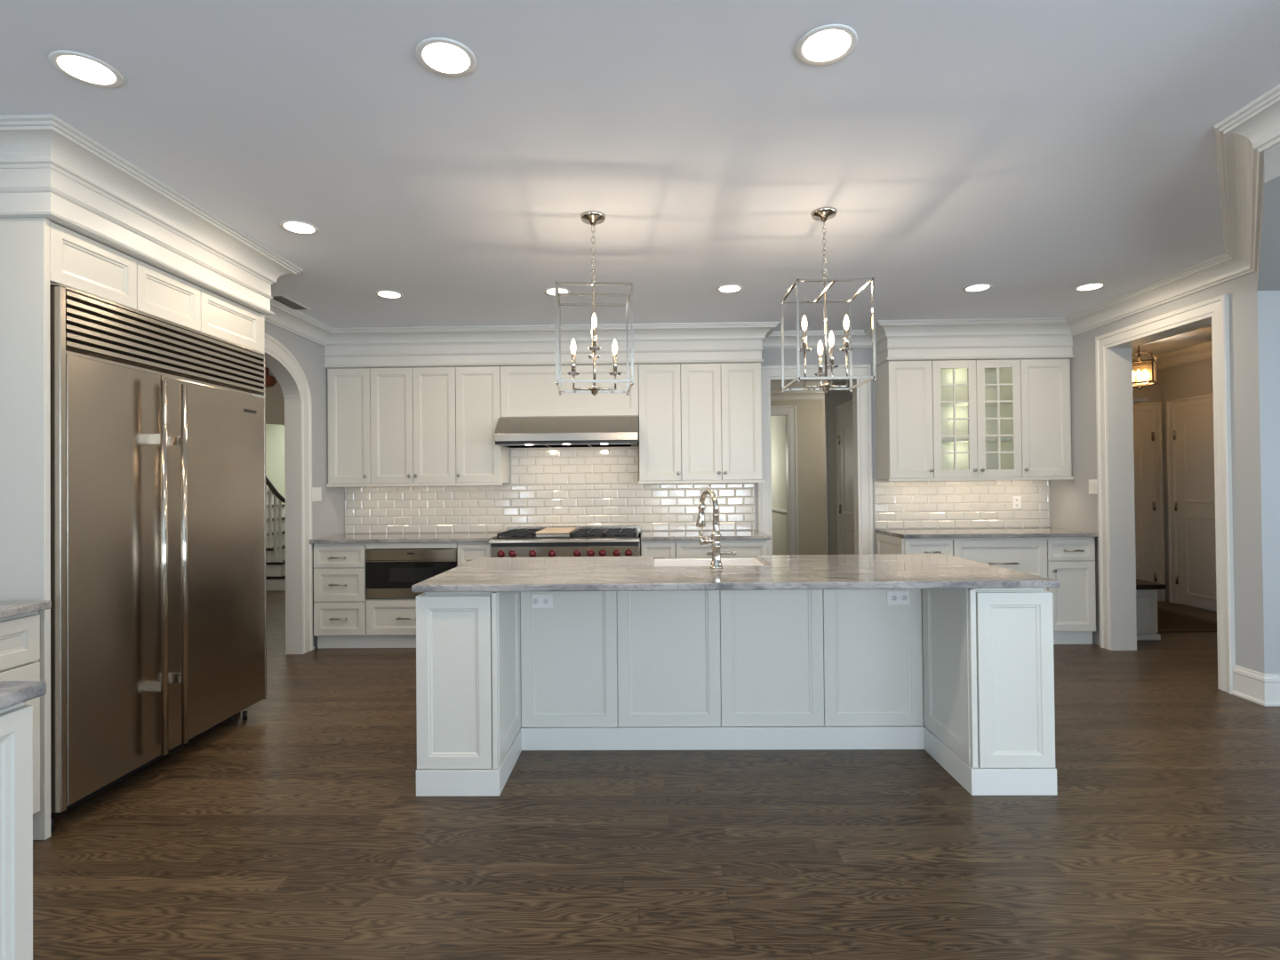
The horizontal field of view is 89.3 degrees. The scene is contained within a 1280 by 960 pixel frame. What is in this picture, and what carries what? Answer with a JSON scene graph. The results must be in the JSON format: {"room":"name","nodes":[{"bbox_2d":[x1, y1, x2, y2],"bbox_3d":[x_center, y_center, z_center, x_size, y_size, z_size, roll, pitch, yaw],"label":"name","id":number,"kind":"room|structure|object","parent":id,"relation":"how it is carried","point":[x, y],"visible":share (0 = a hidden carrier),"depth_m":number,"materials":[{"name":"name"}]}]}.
{"room":"kitchen","nodes":[
{"label":"kitchen","id":0,"kind":"room"},
{"bbox_2d":[265,378,284,425],"bbox_3d":[-4.586,0.098,8.092,3.544,2.700,0.120,-1,-1,1],"label":"wall","id":1,"kind":"structure","parent":0,"point":[275,400],"depth_m":8.04,"materials":[{"name":"beige paint"}]},
{"bbox_2d":[265,424,285,516],"bbox_3d":[-4.542,0.120,10.531,3.544,2.700,0.100,-1,-1,1],"label":"wall","id":2,"kind":"structure","parent":0,"point":[275,434],"depth_m":10.51,"materials":[{"name":"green paint"}]},
{"bbox_2d":[264,320,344,647],"bbox_3d":[-2.786,0.063,6.250,0.120,2.700,13.600,-1,-1,1],"label":"wall","id":3,"kind":"structure","parent":0,"point":[328,515],"depth_m":5.52,"materials":[{"name":"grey paint"}]},
{"bbox_2d":[264,332,312,654],"bbox_3d":[-2.801,0.158,4.638,0.155,2.480,1.454,-1,-1,1],"label":"trim","id":4,"kind":"structure","parent":3,"relation":"attached to","point":[292,379],"depth_m":5.23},
{"bbox_2d":[312,487,321,501],"bbox_3d":[-2.735,0.120,5.473,0.009,0.118,0.165,-1,-1,1],"label":"light switch","id":5,"kind":"object","parent":3,"relation":"attached to","point":[316,492],"visible":0.94,"depth_m":5.47,"materials":[{"name":"white plastic"}]},
{"bbox_2d":[0,0,1279,390],"bbox_3d":[-0.029,-1.387,4.814,13.000,0.120,16.400,-1,-1,1],"label":"ceiling","id":6,"kind":"structure","parent":0,"point":[1035,151],"depth_m":2.56,"materials":[{"name":"paint"}]},
{"bbox_2d":[48,49,123,87],"bbox_3d":[-1.797,-1.331,2.104,0.186,0.006,0.186,-1,-1,1],"label":"recessed light","id":7,"kind":"object","parent":6,"relation":"in","point":[82,68],"visible":1,"depth_m":2.10,"materials":[{"name":"white plastic"}]},
{"bbox_2d":[57,56,115,84],"bbox_3d":[-1.797,-1.329,2.104,0.144,0.002,0.144,-1,-1,1],"label":"diffuser","id":8,"kind":"object","parent":7,"relation":"attached to","point":[85,69],"depth_m":2.10,"materials":[{"name":"beige"}]},
{"bbox_2d":[265,367,276,387],"bbox_3d":[-4.234,-1.153,7.287,0.260,0.220,0.260,-1,-1,1],"label":"ceiling light","id":9,"kind":"object","parent":6,"relation":"attached to","point":[270,380],"visible":0.38,"depth_m":7.25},
{"bbox_2d":[271,295,311,310],"bbox_3d":[-2.585,-1.299,4.748,0.150,0.007,0.380,-1,-1,1],"label":"ceiling vent","id":10,"kind":"object","parent":6,"relation":"in","point":[284,300],"visible":0.86,"depth_m":4.74,"materials":[{"name":"white plastic"}]},
{"bbox_2d":[279,219,319,234],"bbox_3d":[-1.782,-1.320,3.388,0.186,0.006,0.186,-1,-1,1],"label":"recessed light","id":11,"kind":"object","parent":6,"relation":"in","point":[297,227],"visible":1,"depth_m":3.38,"materials":[{"name":"white plastic"}]},
{"bbox_2d":[283,222,314,233],"bbox_3d":[-1.782,-1.318,3.388,0.144,0.002,0.144,-1,-1,1],"label":"diffuser","id":12,"kind":"object","parent":11,"relation":"attached to","point":[297,228],"depth_m":3.38,"materials":[{"name":"beige"}]},
{"bbox_2d":[375,290,403,298],"bbox_3d":[-1.771,-1.309,4.574,0.186,0.006,0.186,-1,-1,1],"label":"recessed light","id":13,"kind":"object","parent":6,"relation":"in","point":[388,294],"visible":1,"depth_m":4.56,"materials":[{"name":"white plastic"}]},
{"bbox_2d":[378,291,399,297],"bbox_3d":[-1.771,-1.307,4.574,0.144,0.002,0.144,-1,-1,1],"label":"diffuser","id":14,"kind":"object","parent":13,"relation":"attached to","point":[384,294],"depth_m":4.56,"materials":[{"name":"beige"}]},
{"bbox_2d":[415,37,476,77],"bbox_3d":[-0.617,-1.343,2.063,0.186,0.006,0.186,-1,-1,1],"label":"recessed light","id":15,"kind":"object","parent":6,"relation":"in","point":[446,57],"visible":1,"depth_m":2.05,"materials":[{"name":"white plastic"}]},
{"bbox_2d":[422,43,469,72],"bbox_3d":[-0.617,-1.341,2.063,0.144,0.002,0.144,-1,-1,1],"label":"diffuser","id":16,"kind":"object","parent":15,"relation":"attached to","point":[436,58],"depth_m":2.06,"materials":[{"name":"beige"}]},
{"bbox_2d":[544,288,570,295],"bbox_3d":[-0.581,-1.321,4.550,0.186,0.006,0.186,-1,-1,1],"label":"recessed light","id":17,"kind":"object","parent":6,"relation":"in","point":[551,292],"visible":0.66,"depth_m":4.53,"materials":[{"name":"white plastic"}]},
{"bbox_2d":[546,288,567,295],"bbox_3d":[-0.581,-1.319,4.550,0.144,0.002,0.144,-1,-1,1],"label":"diffuser","id":18,"kind":"object","parent":17,"relation":"attached to","point":[549,292],"depth_m":4.54,"materials":[{"name":"beige"}]},
{"bbox_2d":[554,210,633,395],"bbox_3d":[-0.234,-0.883,3.283,0.376,0.912,0.376,-1,-1,-5],"label":"lantern pendant","id":19,"kind":"object","parent":6,"relation":"hanging from","point":[593,218],"visible":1,"depth_m":3.27,"materials":[{"name":"silver metal"}]},
{"bbox_2d":[567,339,589,390],"bbox_3d":[-0.300,-0.583,3.271,0.139,0.260,0.068,-1,-1,1],"label":"candle","id":20,"kind":"object","parent":19,"relation":"on","point":[573,372],"depth_m":3.26,"materials":[{"name":"silver metal"}]},
{"bbox_2d":[587,326,599,359],"bbox_3d":[-0.241,-0.636,3.349,0.068,0.364,0.139,-1,-1,1],"label":"candle","id":21,"kind":"object","parent":19,"relation":"on","point":[589,356],"depth_m":3.38,"materials":[{"name":"silver metal"}]},
{"bbox_2d":[587,312,601,389],"bbox_3d":[-0.223,-0.637,3.211,0.068,0.364,0.139,-1,-1,1],"label":"candle","id":22,"kind":"object","parent":19,"relation":"on","point":[594,347],"depth_m":3.17,"materials":[{"name":"silver metal"}]},
{"bbox_2d":[600,339,621,390],"bbox_3d":[-0.162,-0.584,3.289,0.139,0.260,0.068,-1,-1,1],"label":"candle","id":23,"kind":"object","parent":19,"relation":"on","point":[614,346],"depth_m":3.28,"materials":[{"name":"silver metal"}]},
{"bbox_2d":[716,284,743,293],"bbox_3d":[0.626,-1.333,4.518,0.186,0.006,0.186,-1,-1,1],"label":"recessed light","id":24,"kind":"object","parent":6,"relation":"in","point":[727,288],"visible":1,"depth_m":4.50,"materials":[{"name":"white plastic"}]},
{"bbox_2d":[719,286,740,292],"bbox_3d":[0.626,-1.331,4.518,0.144,0.002,0.144,-1,-1,1],"label":"diffuser","id":25,"kind":"object","parent":24,"relation":"attached to","point":[722,289],"depth_m":4.52,"materials":[{"name":"beige"}]},
{"bbox_2d":[795,24,857,65],"bbox_3d":[0.582,-1.356,2.022,0.186,0.006,0.186,-1,-1,1],"label":"recessed light","id":26,"kind":"object","parent":6,"relation":"in","point":[828,44],"visible":1,"depth_m":2.01,"materials":[{"name":"white plastic"}]},
{"bbox_2d":[802,30,850,61],"bbox_3d":[0.582,-1.354,2.022,0.144,0.002,0.144,-1,-1,1],"label":"diffuser","id":27,"kind":"object","parent":26,"relation":"attached to","point":[818,45],"depth_m":2.02,"materials":[{"name":"beige"}]},
{"bbox_2d":[780,207,876,392],"bbox_3d":[0.933,-0.895,3.262,0.376,0.912,0.376,-1,-1,1],"label":"lantern pendant","id":28,"kind":"object","parent":6,"relation":"hanging from","point":[823,214],"visible":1,"depth_m":3.25,"materials":[{"name":"silver metal"}]},
{"bbox_2d":[799,315,821,387],"bbox_3d":[0.866,-0.647,3.261,0.139,0.364,0.068,-1,-1,1],"label":"candle","id":29,"kind":"object","parent":28,"relation":"on","point":[804,348],"depth_m":3.26,"materials":[{"name":"silver metal"}]},
{"bbox_2d":[814,340,824,390],"bbox_3d":[0.937,-0.595,3.329,0.068,0.260,0.139,-1,-1,1],"label":"candle","id":30,"kind":"object","parent":28,"relation":"on","point":[820,347],"depth_m":3.35,"materials":[{"name":"silver metal"}]},
{"bbox_2d":[824,330,839,386],"bbox_3d":[0.934,-0.596,3.190,0.068,0.260,0.139,-1,-1,1],"label":"candle","id":31,"kind":"object","parent":28,"relation":"on","point":[831,340],"depth_m":3.15,"materials":[{"name":"silver metal"}]},
{"bbox_2d":[831,315,853,387],"bbox_3d":[1.004,-0.649,3.259,0.139,0.364,0.068,-1,-1,1],"label":"candle","id":32,"kind":"object","parent":28,"relation":"on","point":[846,348],"depth_m":3.25,"materials":[{"name":"silver metal"}]},
{"bbox_2d":[962,283,992,292],"bbox_3d":[2.375,-1.350,4.554,0.186,0.006,0.186,-1,-1,1],"label":"recessed light","id":33,"kind":"object","parent":6,"relation":"in","point":[979,287],"visible":1,"depth_m":4.54,"materials":[{"name":"white plastic"}]},
{"bbox_2d":[966,285,989,291],"bbox_3d":[2.375,-1.348,4.554,0.144,0.002,0.144,-1,-1,1],"label":"diffuser","id":34,"kind":"object","parent":33,"relation":"attached to","point":[971,288],"depth_m":4.55,"materials":[{"name":"beige"}]},
{"bbox_2d":[1073,282,1105,291],"bbox_3d":[3.167,-1.358,4.559,0.186,0.006,0.186,-1,-1,1],"label":"recessed light","id":35,"kind":"object","parent":6,"relation":"in","point":[1092,286],"visible":1,"depth_m":4.54,"materials":[{"name":"white plastic"}]},
{"bbox_2d":[1077,284,1102,290],"bbox_3d":[3.167,-1.356,4.559,0.144,0.002,0.144,-1,-1,1],"label":"diffuser","id":36,"kind":"object","parent":35,"relation":"attached to","point":[1084,287],"depth_m":4.56,"materials":[{"name":"beige"}]},
{"bbox_2d":[1132,345,1158,389],"bbox_3d":[4.799,-1.115,6.226,0.248,0.495,0.248,0,-1,-44],"label":"lantern","id":37,"kind":"object","parent":6,"relation":"hanging from","point":[1155,379],"visible":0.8,"depth_m":6.19,"materials":[{"name":"brown metal"}]},
{"bbox_2d":[32,590,1279,959],"bbox_3d":[-0.001,1.422,4.788,13.000,0.100,16.400,-1,-1,1],"label":"floor","id":38,"kind":"structure","parent":0,"point":[297,828],"depth_m":2.40,"materials":[{"name":"brown wood"}]},
{"bbox_2d":[0,702,32,959],"bbox_3d":[-1.595,0.912,0.888,0.550,0.880,1.035,-1,-1,1],"label":"base cabinet","id":39,"kind":"object","parent":38,"relation":"on","point":[16,721],"visible":0.93,"depth_m":1.36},
{"bbox_2d":[0,680,46,710],"bbox_3d":[-1.611,0.454,0.892,0.598,0.032,1.075,-1,-1,1],"label":"countertop","id":40,"kind":"structure","parent":39,"relation":"on","point":[12,692],"depth_m":1.38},
{"bbox_2d":[0,611,39,814],"bbox_3d":[-2.525,0.926,1.455,0.542,0.880,2.036,-1,-1,1],"label":"base cabinet","id":41,"kind":"object","parent":38,"relation":"on","point":[20,635],"visible":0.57,"depth_m":2.41,"materials":[{"name":"white wood"}]},
{"bbox_2d":[0,600,51,618],"bbox_3d":[-2.533,0.469,1.459,0.542,0.032,2.037,-1,-1,1],"label":"countertop","id":42,"kind":"structure","parent":41,"relation":"on","point":[7,608],"depth_m":2.38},
{"bbox_2d":[0,217,264,839],"bbox_3d":[-2.521,0.190,3.193,0.508,2.384,1.420,-1,-1,1],"label":"refrigerator surround","id":43,"kind":"object","parent":38,"relation":"on","point":[36,253],"visible":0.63,"depth_m":2.49,"materials":[{"name":"wood"}]},
{"bbox_2d":[0,168,274,314],"bbox_3d":[-2.511,-1.096,3.205,0.560,0.188,1.468,-1,-1,1],"label":"trim","id":44,"kind":"structure","parent":43,"relation":"attached to","point":[47,193],"depth_m":2.81,"materials":[{"name":"wood"}]},
{"bbox_2d":[49,284,266,831],"bbox_3d":[-2.460,0.313,3.189,0.596,2.137,1.345,-1,-1,1],"label":"refrigerator","id":45,"kind":"object","parent":38,"relation":"on","point":[158,560],"visible":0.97,"depth_m":2.95,"materials":[{"name":"silver metal"}]},
{"bbox_2d":[265,491,285,590],"bbox_3d":[-5.431,0.817,9.030,1.725,1.295,1.020,-1,-1,1],"label":"staircase","id":46,"kind":"structure","parent":38,"relation":"on","point":[276,571],"depth_m":8.53,"materials":[{"name":"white wood"}]},
{"bbox_2d":[265,474,285,561],"bbox_3d":[-5.008,0.305,8.568,0.846,1.933,0.064,-1,-1,1],"label":"stair railing","id":47,"kind":"object","parent":46,"relation":"on","point":[271,487],"visible":0.47,"depth_m":8.55,"materials":[{"name":"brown wood"}]},
{"bbox_2d":[313,543,372,647],"bbox_3d":[-2.474,0.964,5.635,0.435,0.880,0.671,-1,-1,1],"label":"base cabinet","id":48,"kind":"object","parent":38,"relation":"on","point":[340,604],"visible":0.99,"depth_m":5.34,"materials":[{"name":"white wood"}]},
{"bbox_2d":[309,532,500,543],"bbox_3d":[-1.977,0.501,5.635,1.506,0.032,0.660,-1,-1,1],"label":"countertop","id":49,"kind":"structure","parent":48,"relation":"on","point":[448,537],"depth_m":5.38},
{"bbox_2d":[365,542,457,647],"bbox_3d":[-1.877,0.958,5.624,0.760,0.880,0.671,-1,-1,1],"label":"base cabinet","id":50,"kind":"object","parent":38,"relation":"on","point":[390,623],"depth_m":5.33,"materials":[{"name":"white wood"}]},
{"bbox_2d":[457,542,490,566],"bbox_3d":[-1.356,0.953,5.615,0.279,0.880,0.671,-1,-1,1],"label":"base cabinet","id":51,"kind":"object","parent":38,"relation":"on","point":[467,551],"visible":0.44,"depth_m":5.33,"materials":[{"name":"white wood"}]},
{"bbox_2d":[488,525,640,557],"bbox_3d":[-0.603,0.903,5.560,1.219,0.965,0.748,-1,-1,1],"label":"gas range","id":52,"kind":"object","parent":38,"relation":"on","point":[532,541],"visible":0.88,"depth_m":5.26,"materials":[{"name":"silver metal"}]},
{"bbox_2d":[492,531,639,538],"bbox_3d":[-0.606,0.479,5.598,1.189,0.012,0.610,-1,-1,1],"label":"cooktop","id":53,"kind":"object","parent":52,"relation":"in","point":[586,535],"depth_m":5.33,"materials":[{"name":"black metal"}]},
{"bbox_2d":[640,540,675,559],"bbox_3d":[0.159,0.938,5.589,0.286,0.880,0.671,-1,-1,1],"label":"base cabinet","id":54,"kind":"object","parent":38,"relation":"on","point":[659,549],"visible":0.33,"depth_m":5.30,"materials":[{"name":"white wood"}]},
{"bbox_2d":[640,529,771,540],"bbox_3d":[0.543,0.476,5.590,1.064,0.032,0.660,-1,-1,1],"label":"countertop","id":55,"kind":"structure","parent":54,"relation":"on","point":[756,534],"depth_m":5.36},
{"bbox_2d":[675,539,767,559],"bbox_3d":[0.679,0.933,5.579,0.754,0.880,0.671,-1,-1,1],"label":"base cabinet","id":56,"kind":"object","parent":38,"relation":"on","point":[743,548],"visible":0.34,"depth_m":5.29,"materials":[{"name":"white wood"}]},
{"bbox_2d":[416,588,1057,796],"bbox_3d":[0.405,0.913,3.267,2.739,0.882,0.996,-1,-1,1],"label":"kitchen island","id":57,"kind":"object","parent":38,"relation":"on","point":[964,677],"visible":0.82,"depth_m":3.25,"materials":[{"name":"wood"}]},
{"bbox_2d":[532,593,552,607],"bbox_3d":[-0.501,0.615,3.287,0.118,0.070,0.010,-1,-1,1],"label":"electrical outlet","id":58,"kind":"object","parent":57,"relation":"attached to","point":[539,600],"visible":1,"depth_m":3.29,"materials":[{"name":"white plastic"}]},
{"bbox_2d":[411,553,1060,591],"bbox_3d":[0.403,0.456,3.274,2.742,0.032,1.070,-1,-1,1],"label":"island countertop","id":59,"kind":"structure","parent":57,"relation":"on","point":[905,571],"depth_m":2.96,"materials":[{"name":"stone"}]},
{"bbox_2d":[653,558,763,566],"bbox_3d":[0.379,0.581,3.582,0.628,0.233,0.537,-1,-1,1],"label":"sink","id":60,"kind":"object","parent":59,"relation":"in","point":[688,562],"visible":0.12,"depth_m":3.83,"materials":[{"name":"white ceramic"}]},
{"bbox_2d":[696,488,735,568],"bbox_3d":[0.387,0.243,3.332,0.184,0.396,0.223,-1,-1,1],"label":"faucet","id":61,"kind":"object","parent":59,"relation":"on","point":[716,535],"visible":1,"depth_m":3.24,"materials":[{"name":"silver metal"}]},
{"bbox_2d":[887,591,909,605],"bbox_3d":[1.302,0.593,3.256,0.118,0.070,0.010,-1,-1,1],"label":"electrical outlet","id":62,"kind":"object","parent":57,"relation":"attached to","point":[893,597],"visible":1,"depth_m":3.25,"materials":[{"name":"white plastic"}]},
{"bbox_2d":[875,532,952,555],"bbox_3d":[2.348,0.916,5.551,0.410,0.880,0.672,-1,-1,1],"label":"base cabinet","id":63,"kind":"object","parent":38,"relation":"on","point":[885,544],"visible":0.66,"depth_m":5.27,"materials":[{"name":"white wood"}]},
{"bbox_2d":[875,528,1098,538],"bbox_3d":[2.924,0.452,5.548,1.574,0.032,0.660,-1,-1,1],"label":"countertop","id":64,"kind":"structure","parent":63,"relation":"on","point":[961,532],"depth_m":5.32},
{"bbox_2d":[952,536,1047,590],"bbox_3d":[2.930,0.910,5.540,0.753,0.880,0.671,-1,-1,1],"label":"base cabinet","id":65,"kind":"object","parent":38,"relation":"on","point":[1024,555],"visible":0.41,"depth_m":5.25,"materials":[{"name":"white wood"}]},
{"bbox_2d":[1045,536,1095,644],"bbox_3d":[3.502,0.904,5.530,0.391,0.880,0.671,-1,-1,1],"label":"base cabinet","id":66,"kind":"object","parent":38,"relation":"on","point":[1070,560],"visible":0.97,"depth_m":5.24,"materials":[{"name":"white wood"}]},
{"bbox_2d":[1136,578,1165,639],"bbox_3d":[4.149,1.112,6.253,0.470,0.466,1.750,-1,-1,1],"label":"storage bench","id":67,"kind":"object","parent":38,"relation":"on","point":[1146,591],"visible":0.27,"depth_m":5.41,"materials":[{"name":"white wood"}]},
{"bbox_2d":[1157,608,1216,631],"bbox_3d":[4.925,1.331,6.262,0.900,0.010,1.200,-1,-1,1],"label":"area rug","id":68,"kind":"object","parent":38,"relation":"on","point":[1168,620],"visible":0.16,"depth_m":5.97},
{"bbox_2d":[360,347,996,554],"bbox_3d":[0.433,0.029,5.988,6.566,2.700,0.120,-1,-1,1],"label":"wall","id":69,"kind":"structure","parent":0,"point":[860,356],"depth_m":5.91,"materials":[{"name":"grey paint"}]},
{"bbox_2d":[326,368,370,487],"bbox_3d":[-2.541,-0.459,5.800,0.388,1.038,0.371,-1,-1,1],"label":"upper cabinet","id":70,"kind":"object","parent":69,"relation":"attached to","point":[348,389],"visible":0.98,"depth_m":5.65,"materials":[{"name":"white wood"}]},
{"bbox_2d":[369,367,455,486],"bbox_3d":[-1.974,-0.464,5.790,0.747,1.038,0.371,-1,-1,1],"label":"upper cabinet","id":71,"kind":"object","parent":69,"relation":"attached to","point":[413,409],"visible":1,"depth_m":5.64,"materials":[{"name":"white wood"}]},
{"bbox_2d":[455,366,509,485],"bbox_3d":[-1.400,-0.470,5.780,0.400,1.038,0.371,-1,-1,1],"label":"upper cabinet","id":72,"kind":"object","parent":69,"relation":"attached to","point":[479,461],"visible":0.99,"depth_m":5.63,"materials":[{"name":"white wood"}]},
{"bbox_2d":[324,340,764,368],"bbox_3d":[-0.837,-1.089,5.778,3.817,0.188,0.366,-1,-1,1],"label":"trim","id":73,"kind":"structure","parent":69,"relation":"attached to","point":[741,351],"depth_m":5.61,"materials":[{"name":"wood"}]},
{"bbox_2d":[344,446,755,533],"bbox_3d":[-0.840,0.064,5.944,3.780,0.826,0.011,-1,-1,1],"label":"tile backsplash","id":74,"kind":"structure","parent":69,"relation":"attached to","point":[587,488],"depth_m":5.94,"materials":[{"name":"tile"}]},
{"bbox_2d":[500,364,639,419],"bbox_3d":[-0.611,-0.771,5.783,1.198,0.452,0.342,-1,-1,1],"label":"upper cabinet","id":75,"kind":"object","parent":69,"relation":"attached to","point":[525,391],"visible":0.82,"depth_m":5.62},
{"bbox_2d":[494,416,639,447],"bbox_3d":[-0.618,-0.420,5.675,1.206,0.248,0.518,-1,-1,1],"label":"range hood","id":76,"kind":"object","parent":75,"relation":"attached to","point":[617,431],"visible":1,"depth_m":5.46,"materials":[{"name":"silver metal"}]},
{"bbox_2d":[495,440,638,447],"bbox_3d":[-0.616,-0.314,5.678,1.194,0.020,0.503,-1,-1,1],"label":"filter","id":77,"kind":"object","parent":76,"relation":"on","point":[509,444],"depth_m":5.45,"materials":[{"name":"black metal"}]},
{"bbox_2d":[638,363,681,483],"bbox_3d":[0.171,-0.486,5.752,0.375,1.038,0.371,-1,-1,1],"label":"upper cabinet","id":78,"kind":"object","parent":69,"relation":"attached to","point":[659,385],"visible":1,"depth_m":5.60,"materials":[{"name":"white wood"}]},
{"bbox_2d":[680,362,764,483],"bbox_3d":[0.712,-0.491,5.742,0.707,1.038,0.371,-1,-1,1],"label":"upper cabinet","id":79,"kind":"object","parent":69,"relation":"attached to","point":[721,404],"visible":0.99,"depth_m":5.59,"materials":[{"name":"white wood"}]},
{"bbox_2d":[757,364,873,555],"bbox_3d":[1.595,0.160,5.954,1.038,2.415,0.155,-1,-1,1],"label":"trim","id":80,"kind":"structure","parent":69,"relation":"attached to","point":[861,395],"depth_m":5.89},
{"bbox_2d":[874,360,934,481],"bbox_3d":[2.324,-0.507,5.714,0.386,1.038,0.371,-1,-1,1],"label":"upper cabinet","id":81,"kind":"object","parent":69,"relation":"attached to","point":[903,389],"visible":0.99,"depth_m":5.57,"materials":[{"name":"white wood"}]},
{"bbox_2d":[873,480,1050,528],"bbox_3d":[2.923,0.223,5.876,1.584,0.432,0.011,-1,-1,1],"label":"tile backsplash","id":82,"kind":"structure","parent":69,"relation":"attached to","point":[909,504],"depth_m":5.87,"materials":[{"name":"tile"}]},
{"bbox_2d":[1012,496,1021,508],"bbox_3d":[3.410,0.201,5.858,0.075,0.115,0.010,-1,-1,1],"label":"electrical outlet","id":83,"kind":"object","parent":82,"relation":"attached to","point":[1016,500],"visible":1,"depth_m":5.86,"materials":[{"name":"white plastic"}]},
{"bbox_2d":[931,359,1023,480],"bbox_3d":[2.892,-0.513,5.704,0.750,1.038,0.371,-1,-1,1],"label":"upper cabinet","id":84,"kind":"object","parent":69,"relation":"attached to","point":[977,410],"visible":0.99,"depth_m":5.56,"materials":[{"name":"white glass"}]},
{"bbox_2d":[872,336,1073,367],"bbox_3d":[2.906,-1.126,5.712,1.587,0.188,0.366,-1,-1,1],"label":"trim","id":85,"kind":"structure","parent":84,"relation":"attached to","point":[999,348],"depth_m":5.54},
{"bbox_2d":[1018,359,1073,479],"bbox_3d":[3.483,-0.519,5.694,0.433,1.038,0.371,-1,-1,1],"label":"upper cabinet","id":86,"kind":"object","parent":69,"relation":"attached to","point":[1045,407],"visible":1,"depth_m":5.55,"materials":[{"name":"white wood"}]},
{"bbox_2d":[770,416,787,555],"bbox_3d":[2.379,0.058,11.270,0.120,2.700,3.180,-1,-1,1],"label":"wall","id":87,"kind":"structure","parent":0,"point":[778,423],"depth_m":10.76,"materials":[{"name":"beige paint"}]},
{"bbox_2d":[770,400,826,554],"bbox_3d":[3.495,0.032,9.600,4.750,2.700,0.120,-1,-1,1],"label":"wall","id":88,"kind":"structure","parent":0,"point":[811,436],"depth_m":9.56,"materials":[{"name":"beige paint"}]},
{"bbox_2d":[770,405,798,555],"bbox_3d":[1.761,0.154,9.614,1.120,2.490,0.150,-1,-1,1],"label":"trim","id":89,"kind":"structure","parent":88,"relation":"attached to","point":[789,412],"depth_m":9.54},
{"bbox_2d":[770,390,824,400],"bbox_3d":[3.480,-1.255,9.493,4.750,0.131,0.158,-1,-1,1],"label":"trim","id":90,"kind":"structure","parent":88,"relation":"attached to","point":[775,395],"depth_m":9.52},
{"bbox_2d":[826,380,852,554],"bbox_3d":[2.302,0.019,6.903,0.120,2.700,1.775,-1,-1,1],"label":"wall","id":91,"kind":"structure","parent":0,"point":[835,398],"depth_m":7.56,"materials":[{"name":"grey paint"}]},
{"bbox_2d":[824,392,828,554],"bbox_3d":[2.318,0.027,7.800,0.150,2.700,0.020,-1,-1,1],"label":"trim","id":92,"kind":"structure","parent":91,"relation":"attached to","point":[825,393],"depth_m":7.79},
{"bbox_2d":[835,400,854,554],"bbox_3d":[2.203,0.269,6.810,0.080,2.200,1.000,-1,-1,1],"label":"door","id":93,"kind":"structure","parent":91,"relation":"in","point":[844,412],"depth_m":7.04,"materials":[{"name":"white wood"}]},
{"bbox_2d":[1132,368,1166,600],"bbox_3d":[5.134,-0.006,7.251,2.790,2.700,0.120,-1,-1,1],"label":"wall","id":94,"kind":"structure","parent":0,"point":[1154,393],"depth_m":7.19,"materials":[{"name":"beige paint"}]},
{"bbox_2d":[1133,401,1165,600],"bbox_3d":[5.259,0.242,7.146,1.060,2.200,0.080,-1,-1,1],"label":"door","id":95,"kind":"structure","parent":94,"relation":"in","point":[1148,416],"depth_m":7.17,"materials":[{"name":"white wood"}]},
{"bbox_2d":[1049,271,1279,673],"bbox_3d":[3.799,-0.008,5.584,0.180,2.700,3.500,-1,-1,1],"label":"wall","id":96,"kind":"structure","parent":0,"point":[1254,315],"depth_m":3.93,"materials":[{"name":"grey paint"}]},
{"bbox_2d":[0,84,1279,349],"bbox_3d":[0.398,-1.299,1.333,6.486,0.131,9.255,-1,-1,1],"label":"trim","id":97,"kind":"structure","parent":96,"relation":"attached to","point":[1242,139],"depth_m":3.83,"materials":[{"name":"wood"}]},
{"bbox_2d":[1088,479,1097,494],"bbox_3d":[3.700,0.055,5.280,0.009,0.118,0.118,-1,-1,1],"label":"light switch","id":98,"kind":"object","parent":96,"relation":"attached to","point":[1092,483],"visible":1,"depth_m":5.28,"materials":[{"name":"white plastic"}]},
{"bbox_2d":[1095,293,1235,694],"bbox_3d":[3.770,0.088,4.613,0.215,2.490,1.180,-1,-1,1],"label":"trim","id":99,"kind":"structure","parent":96,"relation":"attached to","point":[1113,349],"depth_m":5.08,"materials":[{"name":"wood"}]},
{"bbox_2d":[1161,357,1216,612],"bbox_3d":[5.888,-0.004,8.348,0.120,2.700,8.900,-1,-1,1],"label":"wall","id":100,"kind":"structure","parent":0,"point":[1193,379],"depth_m":6.97,"materials":[{"name":"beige paint"}]},
{"bbox_2d":[1166,393,1216,611],"bbox_3d":[5.759,0.231,6.567,0.080,2.200,1.060,-1,-1,1],"label":"door","id":101,"kind":"structure","parent":100,"relation":"in","point":[1189,420],"depth_m":6.79,"materials":[{"name":"white wood"}]},
{"bbox_2d":[1256,143,1279,290],"bbox_3d":[4.357,-1.288,0.235,4.070,0.250,7.200,-1,-1,1],"label":"wall","id":102,"kind":"structure","parent":0,"point":[1268,252],"depth_m":2.88,"materials":[{"name":"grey paint"}]},
{"bbox_3d":[5.164,-0.038,3.870,2.610,2.700,0.120,-1,-1,1],"label":"wall","id":103,"kind":"structure","parent":0,"visible":0},
{"bbox_2d":[1132,341,1212,368],"bbox_3d":[4.821,-1.304,5.588,1.930,0.131,3.280,-1,-1,1],"label":"trim","id":104,"kind":"structure","parent":103,"relation":"attached to","point":[1204,350],"depth_m":6.88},
{"bbox_2d":[1231,664,1279,706],"bbox_3d":[4.972,1.224,3.881,2.620,0.182,0.218,-1,-1,1],"label":"baseboard","id":105,"kind":"structure","parent":103,"relation":"attached to","point":[1262,689],"depth_m":3.85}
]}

